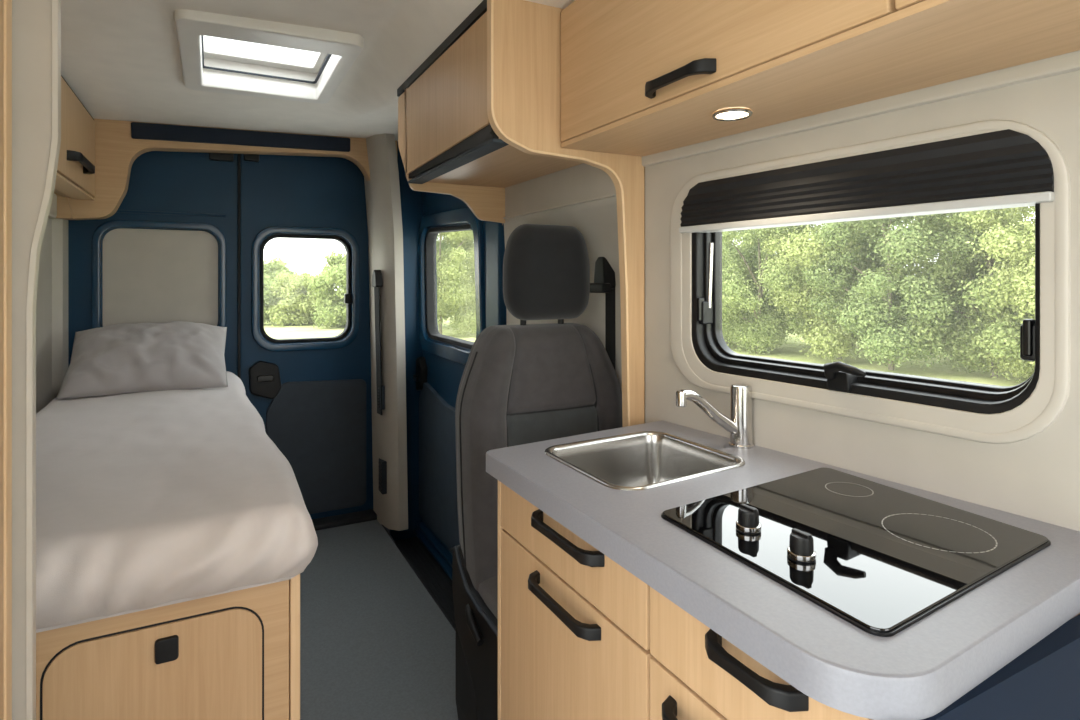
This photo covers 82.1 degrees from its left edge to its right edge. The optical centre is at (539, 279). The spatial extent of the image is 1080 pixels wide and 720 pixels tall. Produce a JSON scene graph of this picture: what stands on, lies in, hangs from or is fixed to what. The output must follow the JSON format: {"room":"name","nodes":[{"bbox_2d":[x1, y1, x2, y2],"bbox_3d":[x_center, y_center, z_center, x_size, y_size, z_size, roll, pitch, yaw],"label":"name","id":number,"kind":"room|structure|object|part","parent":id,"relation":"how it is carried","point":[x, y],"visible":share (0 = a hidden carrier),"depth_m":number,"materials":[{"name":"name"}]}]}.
{"room":"vehicle interior","nodes":[
{"label":"vehicle interior","id":0,"kind":"room"},
{"bbox_2d":[36,218,67,412],"bbox_3d":[-0.994,0.230,0.633,0.095,2.100,4.750,0,0,-28],"label":"wall","id":1,"kind":"structure","parent":0,"point":[52,289],"depth_m":2.50,"materials":[{"name":"beige plastic"}]},
{"bbox_2d":[48,194,56,218],"bbox_3d":[-1.724,-0.283,2.075,0.056,0.097,0.680,0,0,-28],"label":"trim","id":2,"kind":"structure","parent":1,"relation":"attached to","point":[53,210],"depth_m":2.34,"materials":[{"name":"plastic"}]},
{"bbox_2d":[54,75,94,199],"bbox_3d":[-1.402,-0.495,1.668,0.148,0.332,1.980,0,0,-28],"label":"upper cabinet","id":3,"kind":"object","parent":1,"relation":"attached to","point":[75,177],"visible":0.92,"depth_m":2.20,"materials":[{"name":"light oak"},{"name":"black plastic"}]},
{"bbox_3d":[-1.623,-0.414,2.196,0.044,0.032,0.321,0,0,-28],"label":"handle","id":4,"kind":"part","parent":3,"relation":"part of","materials":[{"name":"black plastic"}]},
{"bbox_2d":[68,151,237,375],"bbox_3d":[-1.758,0.330,2.775,0.730,2.120,0.090,0,0,-28],"label":"door","id":5,"kind":"structure","parent":1,"relation":"in","point":[168,252],"depth_m":2.80,"materials":[{"name":"blue metal"}]},
{"bbox_2d":[54,119,396,219],"bbox_3d":[-1.376,0.242,2.850,1.435,1.964,0.075,0,0,-28],"label":"trim","id":6,"kind":"structure","parent":1,"relation":"attached to","point":[116,151],"depth_m":2.61,"materials":[{"name":"brown wood"}]},
{"bbox_2d":[131,122,349,151],"bbox_3d":[-1.328,-0.646,2.827,0.902,0.096,0.012,0,0,-28],"label":"header strip","id":7,"kind":"object","parent":1,"relation":"attached to","point":[149,131],"visible":1,"depth_m":2.80,"materials":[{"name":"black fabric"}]},
{"bbox_2d":[241,154,372,518],"bbox_3d":[-1.114,0.330,3.108,0.700,2.120,0.104,0,0,-28],"label":"door","id":8,"kind":"structure","parent":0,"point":[312,397],"depth_m":3.08,"materials":[{"name":"blue painted metal"},{"name":"acrylic"},{"name":"black rubber"}]},
{"bbox_2d":[238,154,240,378],"bbox_3d":[-1.433,0.290,2.951,0.012,1.940,0.062,0,0,-28],"label":"seal","id":9,"kind":"object","parent":8,"relation":"attached to","point":[239,155],"visible":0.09,"depth_m":2.92,"materials":[{"name":"black rubber"}]},
{"bbox_3d":[-1.308,0.470,2.958,0.075,0.030,0.020,0,0,-28],"label":"latch lever","id":10,"kind":"part","parent":8,"relation":"part of","materials":[{"name":"black plastic"}]},
{"bbox_2d":[61,0,574,140],"bbox_3d":[-0.236,-0.715,1.035,1.810,0.250,4.750,0,0,-28],"label":"ceiling","id":11,"kind":"structure","parent":0,"point":[120,58],"depth_m":1.88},
{"bbox_2d":[174,9,363,103],"bbox_3d":[-0.867,-0.764,1.962,0.473,0.202,0.695,0,0,-28],"label":"roof hatch","id":12,"kind":"object","parent":11,"relation":"attached to","point":[219,53],"visible":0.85,"depth_m":2.10,"materials":[{"name":"white plastic"},{"name":"frosted acrylic"},{"name":"black rubber"}]},
{"bbox_3d":[-0.874,-0.780,1.982,0.388,0.030,0.528,0,0,-28],"label":"frame","id":13,"kind":"part","parent":12,"relation":"part of","materials":[{"name":"white plastic"}]},
{"bbox_2d":[300,520,457,719],"bbox_3d":[-0.218,1.250,0.999,1.770,0.060,4.670,0,0,-28],"label":"floor","id":14,"kind":"structure","parent":0,"point":[375,644],"depth_m":2.12,"materials":[{"name":"grey plastic"}]},
{"bbox_2d":[0,0,11,719],"bbox_3d":[-0.713,0.271,0.472,0.338,1.898,0.662,0,0,-28],"label":"wooden panel edge","id":15,"kind":"object","parent":14,"relation":"on","point":[5,5],"visible":1,"depth_m":0.82,"materials":[{"name":"brown wood"}]},
{"bbox_3d":[-0.559,0.240,0.539,0.002,1.800,0.615,0,0,-28],"label":"door","id":16,"kind":"part","parent":15,"relation":"part of","materials":[{"name":"brown wood"}]},
{"bbox_3d":[-0.722,0.271,0.827,0.022,1.898,0.027,0,0,-28],"label":"edge trim","id":17,"kind":"part","parent":15,"relation":"part of","materials":[{"name":"brown wood"}]},
{"bbox_2d":[12,0,60,719],"bbox_3d":[-0.837,0.270,0.810,0.339,1.900,0.027,0,0,-28],"label":"partition panel","id":18,"kind":"object","parent":14,"relation":"on","point":[36,24],"visible":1,"depth_m":0.86,"materials":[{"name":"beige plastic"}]},
{"bbox_2d":[36,574,299,719],"bbox_3d":[-1.193,0.894,1.851,0.680,0.652,1.852,0,0,-28],"label":"bed base","id":19,"kind":"object","parent":14,"relation":"on","point":[235,655],"visible":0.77,"depth_m":1.11,"materials":[{"name":"brown wood"}]},
{"bbox_3d":[-0.669,0.864,1.092,0.329,0.512,0.005,0,0,-28],"label":"access door","id":20,"kind":"part","parent":19,"relation":"part of","materials":[{"name":"brown wood"}]},
{"bbox_2d":[36,371,317,632],"bbox_3d":[-1.185,0.490,1.875,0.697,0.156,2.026,0,0,-28],"label":"mattress","id":21,"kind":"object","parent":19,"relation":"on","point":[150,499],"visible":0.8,"depth_m":1.17,"materials":[{"name":"fabric"}]},
{"bbox_2d":[56,321,227,398],"bbox_3d":[-1.537,0.293,2.450,0.544,0.246,0.377,0,0,-28],"label":"pillow","id":22,"kind":"object","parent":21,"relation":"on","point":[123,358],"visible":1,"depth_m":2.34,"materials":[{"name":"fabric"}]},
{"bbox_3d":[-0.479,0.894,1.210,0.019,0.652,0.033,0,0,-28],"label":"corner post","id":23,"kind":"part","parent":19,"relation":"part of","materials":[{"name":"brown wood"}]},
{"bbox_2d":[312,509,376,530],"bbox_3d":[-1.100,1.206,3.061,0.680,0.028,0.100,0,0,-28],"label":"sill","id":24,"kind":"structure","parent":14,"relation":"on","point":[366,515],"depth_m":3.10,"materials":[{"name":"black rubber"}]},
{"bbox_2d":[450,224,622,719],"bbox_3d":[0.031,0.594,1.504,0.464,1.472,0.390,0,0,-28],"label":"passenger seat","id":25,"kind":"object","parent":14,"relation":"on","point":[524,383],"visible":0.53,"depth_m":1.50,"materials":[{"name":"grey fabric"}]},
{"bbox_3d":[-0.148,0.761,1.371,0.027,0.043,0.106,0,0,-18],"label":"recline lever","id":26,"kind":"part","parent":25,"relation":"part of","materials":[{"name":"black plastic"}]},
{"bbox_2d":[478,576,497,618],"bbox_3d":[0.054,0.750,1.483,0.420,0.170,0.290,0,0,-28],"label":"seat cushion","id":27,"kind":"object","parent":25,"relation":"on","point":[487,585],"depth_m":1.36,"materials":[{"name":"grey fabric"}]},
{"bbox_3d":[-0.043,0.110,1.577,0.016,0.081,0.019,0,0,-28],"label":"headrest post","id":28,"kind":"part","parent":25,"relation":"part of","materials":[{"name":"black plastic"}]},
{"bbox_3d":[0.008,0.445,1.571,0.436,0.660,0.220,0,0,-28],"label":"backrest","id":29,"kind":"part","parent":25,"relation":"part of","materials":[{"name":"grey fabric"}]},
{"bbox_3d":[0.054,0.110,1.628,0.016,0.081,0.019,0,0,-28],"label":"headrest post","id":30,"kind":"part","parent":25,"relation":"part of","materials":[{"name":"black plastic"}]},
{"bbox_2d":[487,0,644,426],"bbox_3d":[0.070,0.311,1.378,0.396,1.822,0.027,0,0,-28],"label":"partition panel","id":31,"kind":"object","parent":14,"relation":"on","point":[524,37],"depth_m":1.34,"materials":[{"name":"brown wood"}]},
{"bbox_2d":[498,480,1079,719],"bbox_3d":[0.303,0.788,0.933,0.514,0.864,0.778,0,0,-28],"label":"base cabinet","id":32,"kind":"object","parent":14,"relation":"on","point":[581,636],"visible":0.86,"depth_m":0.81,"materials":[{"name":"brown wood"}]},
{"bbox_3d":[0.029,0.489,0.936,0.032,0.018,0.196,0,0,-28],"label":"handle","id":33,"kind":"part","parent":32,"relation":"part of","materials":[{"name":"black plastic"}]},
{"bbox_3d":[0.034,0.384,0.927,0.032,0.018,0.193,0,0,-28],"label":"handle","id":34,"kind":"part","parent":32,"relation":"part of","materials":[{"name":"black plastic"}]},
{"bbox_3d":[0.037,0.409,0.965,0.019,0.100,0.440,0,0,-28],"label":"drawer","id":35,"kind":"part","parent":32,"relation":"part of","materials":[{"name":"brown wood"}]},
{"bbox_3d":[0.037,0.802,0.965,0.019,0.676,0.440,0,0,-28],"label":"door","id":36,"kind":"part","parent":32,"relation":"part of","materials":[{"name":"brown wood"}]},
{"bbox_3d":[0.174,0.496,0.662,0.032,0.018,0.140,0,0,-28],"label":"handle","id":37,"kind":"part","parent":32,"relation":"part of","materials":[{"name":"black plastic"}]},
{"bbox_3d":[0.212,0.802,0.635,0.019,0.676,0.297,0,0,-28],"label":"door","id":38,"kind":"part","parent":32,"relation":"part of","materials":[{"name":"brown wood"}]},
{"bbox_3d":[0.203,0.380,0.607,0.032,0.018,0.123,0,0,-28],"label":"handle","id":39,"kind":"part","parent":32,"relation":"part of","materials":[{"name":"black plastic"}]},
{"bbox_3d":[0.212,0.409,0.635,0.019,0.100,0.297,0,0,-28],"label":"drawer","id":40,"kind":"part","parent":32,"relation":"part of","materials":[{"name":"brown wood"}]},
{"bbox_2d":[486,420,1079,719],"bbox_3d":[0.308,0.338,0.967,0.550,0.036,0.826,0,0,-28],"label":"countertop","id":41,"kind":"structure","parent":32,"relation":"on","point":[914,673],"depth_m":0.64,"materials":[{"name":"grey laminate"}]},
{"bbox_2d":[544,431,744,490],"bbox_3d":[0.186,0.380,1.121,0.297,0.128,0.287,0,0,-28],"label":"sink","id":42,"kind":"object","parent":41,"relation":"in","point":[643,460],"visible":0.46,"depth_m":1.23,"materials":[{"name":"metal"}]},
{"bbox_2d":[676,384,753,448],"bbox_3d":[0.327,0.259,1.164,0.186,0.121,0.046,0,0,-28],"label":"tap","id":43,"kind":"object","parent":41,"relation":"on","point":[739,425],"visible":1,"depth_m":1.18,"materials":[{"name":"silver metal"}]},
{"bbox_3d":[0.323,0.251,1.163,0.158,0.105,0.031,0,0,-28],"label":"spout","id":44,"kind":"part","parent":43,"relation":"part of","materials":[{"name":"silver metal"}]},
{"bbox_2d":[661,468,1050,636],"bbox_3d":[0.393,0.302,0.799,0.391,0.035,0.357,0,0,-28],"label":"cooktop","id":45,"kind":"object","parent":41,"relation":"in","point":[881,559],"visible":1,"depth_m":0.74,"materials":[{"name":"glass"}]},
{"bbox_3d":[0.262,0.313,0.779,0.030,0.002,0.030,0,0,-34],"label":"control knob","id":46,"kind":"part","parent":45,"relation":"part of","materials":[{"name":"silver metal"}]},
{"bbox_3d":[0.295,0.313,0.701,0.030,0.002,0.030,0,0,-21],"label":"control knob","id":47,"kind":"part","parent":45,"relation":"part of","materials":[{"name":"silver metal"}]},
{"bbox_3d":[0.493,0.788,0.605,0.486,0.864,0.020,0,0,-28],"label":"panel","id":48,"kind":"part","parent":32,"relation":"part of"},
{"bbox_2d":[364,133,407,530],"bbox_3d":[-0.780,0.253,3.109,0.189,1.935,0.255,0,0,-28],"label":"pillar","id":49,"kind":"structure","parent":0,"point":[382,192],"depth_m":3.02,"materials":[{"name":"beige plastic"}]},
{"bbox_2d":[372,270,382,414],"bbox_3d":[-0.801,0.305,3.047,0.036,0.711,0.087,0,0,-28],"label":"handle","id":50,"kind":"object","parent":49,"relation":"attached to","point":[377,282],"visible":1,"depth_m":3.04,"materials":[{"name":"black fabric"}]},
{"bbox_2d":[377,385,384,409],"bbox_3d":[-0.788,0.578,3.065,0.025,0.115,0.075,0,0,-28],"label":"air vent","id":51,"kind":"object","parent":49,"relation":"attached to","point":[383,387],"visible":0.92,"depth_m":3.04,"materials":[{"name":"plastic"}]},
{"bbox_2d":[378,458,386,493],"bbox_3d":[-0.780,0.970,3.069,0.027,0.160,0.075,0,0,-28],"label":"air vent","id":52,"kind":"object","parent":49,"relation":"attached to","point":[382,466],"visible":0.94,"depth_m":3.04,"materials":[{"name":"plastic"}]},
{"bbox_2d":[385,141,422,540],"bbox_3d":[-0.698,0.320,3.274,0.230,2.100,0.160,0,0,-28],"label":"trim","id":53,"kind":"structure","parent":0,"point":[411,200],"depth_m":3.20,"materials":[{"name":"beige plastic"}]},
{"bbox_2d":[382,525,455,630],"bbox_3d":[-0.289,1.298,2.404,0.242,0.163,2.080,0,0,-28],"label":"step","id":54,"kind":"structure","parent":0,"point":[427,569],"depth_m":2.79,"materials":[{"name":"black rubber"}]},
{"bbox_2d":[504,163,621,390],"bbox_3d":[0.062,0.355,1.883,0.188,1.950,0.910,0,0,-28],"label":"wall","id":55,"kind":"structure","parent":0,"point":[596,220],"depth_m":1.68,"materials":[{"name":"beige plastic"}]},
{"bbox_2d":[413,192,506,579],"bbox_3d":[-0.355,0.315,2.754,0.110,2.090,1.200,0,0,-28],"label":"door","id":56,"kind":"structure","parent":55,"relation":"in","point":[439,372],"depth_m":2.90,"materials":[{"name":"blue painted metal"},{"name":"acrylic"},{"name":"black rubber"}]},
{"bbox_3d":[-0.638,0.505,3.193,0.018,0.030,0.060,0,0,-28],"label":"latch lever","id":57,"kind":"part","parent":56,"relation":"part of","materials":[{"name":"black plastic"}]},
{"bbox_3d":[-0.388,1.282,2.754,0.052,0.046,1.130,0,0,-28],"label":"sill rail","id":58,"kind":"part","parent":56,"relation":"part of","materials":[{"name":"blue metal"}]},
{"bbox_3d":[-0.169,0.460,2.363,0.032,1.720,0.135,0,0,-28],"label":"post","id":59,"kind":"part","parent":56,"relation":"part of","materials":[{"name":"blue metal"}]},
{"bbox_2d":[397,0,581,224],"bbox_3d":[-0.132,-0.390,1.703,0.330,0.424,0.736,0,0,-28],"label":"upper cabinet","id":60,"kind":"object","parent":55,"relation":"attached to","point":[448,144],"visible":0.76,"depth_m":1.61,"materials":[{"name":"light oak"},{"name":"black plastic"}]},
{"bbox_3d":[-0.271,-0.447,1.638,0.018,0.257,0.721,0,0,-28],"label":"door","id":61,"kind":"part","parent":60,"relation":"part of","materials":[{"name":"brown wood"}]},
{"bbox_3d":[-0.261,-0.383,1.945,0.330,0.410,0.018,0,0,-28],"label":"panel","id":62,"kind":"part","parent":60,"relation":"part of","materials":[{"name":"brown wood"}]},
{"bbox_2d":[504,194,615,218],"bbox_3d":[0.027,-0.201,1.743,0.006,0.005,0.635,0,0,-28],"label":"trim","id":63,"kind":"structure","parent":55,"relation":"attached to","point":[610,195],"depth_m":1.67,"materials":[{"name":"plastic"}]},
{"bbox_2d":[590,257,615,368],"bbox_3d":[0.168,0.328,1.701,0.048,0.785,0.090,0,0,-28],"label":"belt","id":64,"kind":"object","parent":55,"relation":"attached to","point":[604,275],"visible":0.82,"depth_m":1.69,"materials":[{"name":"black fabric"}]},
{"bbox_2d":[264,293,1031,385],"bbox_3d":[-7.538,1.770,35.611,140.000,0.077,150.000,0,0,-28],"label":"ground","id":65,"kind":"structure","parent":0,"point":[790,351],"depth_m":14.26,"materials":[{"name":"green plant"}]},
{"bbox_2d":[264,276,279,322],"bbox_3d":[-11.505,0.699,24.334,2.739,2.323,3.004,0,0,33],"label":"bush","id":66,"kind":"object","parent":65,"relation":"on","point":[268,299],"visible":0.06,"depth_m":24.26,"materials":[{"name":"green plant"}]},
{"bbox_2d":[264,256,301,305],"bbox_3d":[-12.398,0.393,28.358,3.507,2.975,3.847,0,0,-43],"label":"bush","id":67,"kind":"object","parent":65,"relation":"on","point":[274,267],"visible":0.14,"depth_m":27.70,"materials":[{"name":"green plant"}]},
{"bbox_2d":[265,270,321,326],"bbox_3d":[-9.499,0.749,24.393,3.308,2.223,2.585,0,0,43],"label":"bush","id":68,"kind":"object","parent":65,"relation":"on","point":[293,307],"visible":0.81,"depth_m":23.76,"materials":[{"name":"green plant"}]},
{"bbox_2d":[301,248,345,328],"bbox_3d":[-7.164,0.336,23.569,3.607,3.060,3.957,0,0,-5],"label":"bush","id":69,"kind":"object","parent":65,"relation":"on","point":[331,311],"visible":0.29,"depth_m":22.47,"materials":[{"name":"green plant"}]},
{"bbox_2d":[436,236,471,326],"bbox_3d":[-3.592,-0.830,23.391,3.976,5.424,3.869,0,0,9],"label":"tree","id":70,"kind":"object","parent":65,"relation":"on","point":[444,245],"visible":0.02,"depth_m":22.70,"materials":[{"name":"green plant"}]},
{"bbox_2d":[436,230,475,335],"bbox_3d":[-2.912,-0.362,19.274,3.765,4.448,3.304,0,0,5],"label":"tree","id":71,"kind":"object","parent":65,"relation":"on","point":[456,290],"visible":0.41,"depth_m":18.68,"materials":[{"name":"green plant"}]},
{"bbox_2d":[441,236,475,328],"bbox_3d":[-2.031,-0.309,21.090,4.089,4.383,3.432,0,0,-26],"label":"tree","id":72,"kind":"object","parent":65,"relation":"on","point":[466,248],"visible":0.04,"depth_m":20.18,"materials":[{"name":"green plant"}]},
{"bbox_2d":[722,229,780,343],"bbox_3d":[5.000,-0.594,17.056,3.614,4.931,3.517,0,0,-22],"label":"tree","id":73,"kind":"object","parent":65,"relation":"on","point":[754,251],"visible":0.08,"depth_m":15.91,"materials":[{"name":"green plant"}]},
{"bbox_2d":[722,224,823,353],"bbox_3d":[5.216,-0.165,15.064,3.192,4.077,3.803,0,0,19],"label":"tree","id":74,"kind":"object","parent":65,"relation":"on","point":[762,323],"visible":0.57,"depth_m":14.55,"materials":[{"name":"green plant"}]},
{"bbox_2d":[750,218,908,362],"bbox_3d":[6.633,-0.413,13.833,3.408,4.588,3.884,0,0,34],"label":"tree","id":75,"kind":"object","parent":65,"relation":"on","point":[830,337],"visible":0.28,"depth_m":13.20,"materials":[{"name":"green plant"}]},
{"bbox_2d":[801,217,932,347],"bbox_3d":[8.275,-0.694,16.600,3.693,5.177,3.795,0,0,-10],"label":"tree","id":76,"kind":"object","parent":65,"relation":"on","point":[905,217],"visible":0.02,"depth_m":15.71,"materials":[{"name":"green plant"}]},
{"bbox_2d":[801,213,991,370],"bbox_3d":[7.056,-0.535,12.460,3.447,4.832,3.542,0,0,25],"label":"tree","id":77,"kind":"object","parent":65,"relation":"on","point":[917,297],"visible":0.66,"depth_m":11.61,"materials":[{"name":"green plant"}]},
{"bbox_2d":[864,208,1034,377],"bbox_3d":[8.303,-0.315,11.440,3.432,4.383,4.089,0,0,-25],"label":"tree","id":78,"kind":"object","parent":65,"relation":"on","point":[962,274],"visible":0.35,"depth_m":11.24,"materials":[{"name":"green plant"}]},
{"bbox_2d":[933,206,1034,325],"bbox_3d":[10.007,-0.590,13.845,3.652,4.916,4.161,0,0,8],"label":"tree","id":79,"kind":"object","parent":65,"relation":"on","point":[1029,209],"visible":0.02,"depth_m":12.78,"materials":[{"name":"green plant"}]},
{"bbox_2d":[953,206,1034,381],"bbox_3d":[8.344,-0.415,9.815,3.408,4.588,3.884,0,0,-9],"label":"tree","id":80,"kind":"object","parent":65,"relation":"on","point":[1023,278],"visible":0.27,"depth_m":9.80,"materials":[{"name":"green plant"}]},
{"bbox_2d":[645,70,1079,530],"bbox_3d":[0.966,0.225,0.412,0.055,2.090,2.570,0,0,-33],"label":"wall","id":81,"kind":"structure","parent":0,"point":[1037,477],"depth_m":0.97,"materials":[{"name":"beige plastic"}]},
{"bbox_2d":[561,0,1079,156],"bbox_3d":[0.598,-0.435,0.669,0.406,0.295,1.722,0,0,-28],"label":"upper cabinet","id":82,"kind":"object","parent":81,"relation":"attached to","point":[641,78],"visible":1,"depth_m":0.93,"materials":[{"name":"brown wood"}]},
{"bbox_3d":[0.217,-0.322,0.993,0.033,0.021,0.160,0,0,-28],"label":"handle","id":83,"kind":"part","parent":82,"relation":"part of","materials":[{"name":"black plastic"}]},
{"bbox_3d":[0.225,-0.441,1.023,0.019,0.284,0.738,0,0,-28],"label":"door","id":84,"kind":"part","parent":82,"relation":"part of","materials":[{"name":"brown wood"}]},
{"bbox_2d":[712,108,752,120],"bbox_3d":[0.330,-0.284,1.065,0.067,0.006,0.067,0,0,-28],"label":"recessed light","id":85,"kind":"object","parent":82,"relation":"attached to","point":[729,114],"visible":1,"depth_m":1.06,"materials":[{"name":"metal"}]},
{"bbox_3d":[0.577,-0.441,0.358,0.019,0.284,0.754,0,0,-28],"label":"door","id":86,"kind":"part","parent":82,"relation":"part of","materials":[{"name":"brown wood"}]},
{"bbox_2d":[642,50,1079,166],"bbox_3d":[0.859,-0.288,0.516,0.014,0.043,2.260,0,0,-33],"label":"trim","id":87,"kind":"structure","parent":81,"relation":"attached to","point":[1068,62],"depth_m":0.97,"materials":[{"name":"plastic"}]},
{"bbox_2d":[670,120,1070,443],"bbox_3d":[0.501,0.003,1.102,0.093,0.455,0.708,0,0,-33],"label":"window","id":88,"kind":"structure","parent":81,"relation":"in","point":[986,413],"depth_m":0.98,"materials":[{"name":"plastic"}]},
{"bbox_3d":[0.343,0.063,1.330,0.016,0.050,0.010,0,0,-33],"label":"latch lever","id":89,"kind":"part","parent":88,"relation":"part of","materials":[{"name":"black plastic"}]},
{"bbox_3d":[0.368,-0.010,1.338,0.016,0.140,0.011,0,0,-28],"label":"stay arm","id":90,"kind":"part","parent":88,"relation":"part of","materials":[{"name":"metal"}]},
{"bbox_3d":[0.504,0.153,1.034,0.028,0.035,0.081,0,0,-17],"label":"latch lever","id":91,"kind":"part","parent":88,"relation":"part of","materials":[{"name":"black plastic"}]},
{"bbox_3d":[0.520,-0.001,1.098,0.058,0.410,0.639,0,0,-33],"label":"frame","id":92,"kind":"part","parent":88,"relation":"part of","materials":[{"name":"black plastic"}]},
{"bbox_2d":[679,129,1054,232],"bbox_3d":[0.500,-0.154,1.088,0.046,0.104,0.657,0,0,-33],"label":"window blind","id":93,"kind":"object","parent":88,"relation":"attached to","point":[1008,168],"visible":0.9,"depth_m":0.98,"materials":[{"name":"black pleated fabric"}]},
{"bbox_3d":[0.500,-0.109,1.088,0.046,0.013,0.657,0,0,-33],"label":"rail","id":94,"kind":"part","parent":93,"relation":"part of","materials":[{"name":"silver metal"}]},
{"bbox_3d":[0.542,-0.008,1.104,0.022,0.376,0.608,0,0,-33],"label":"sash","id":95,"kind":"part","parent":88,"relation":"part of","materials":[{"name":"clear glass"}]},
{"bbox_3d":[0.663,0.078,0.841,0.016,0.050,0.010,0,0,-33],"label":"latch lever","id":96,"kind":"part","parent":88,"relation":"part of","materials":[{"name":"black plastic"}]}
]}

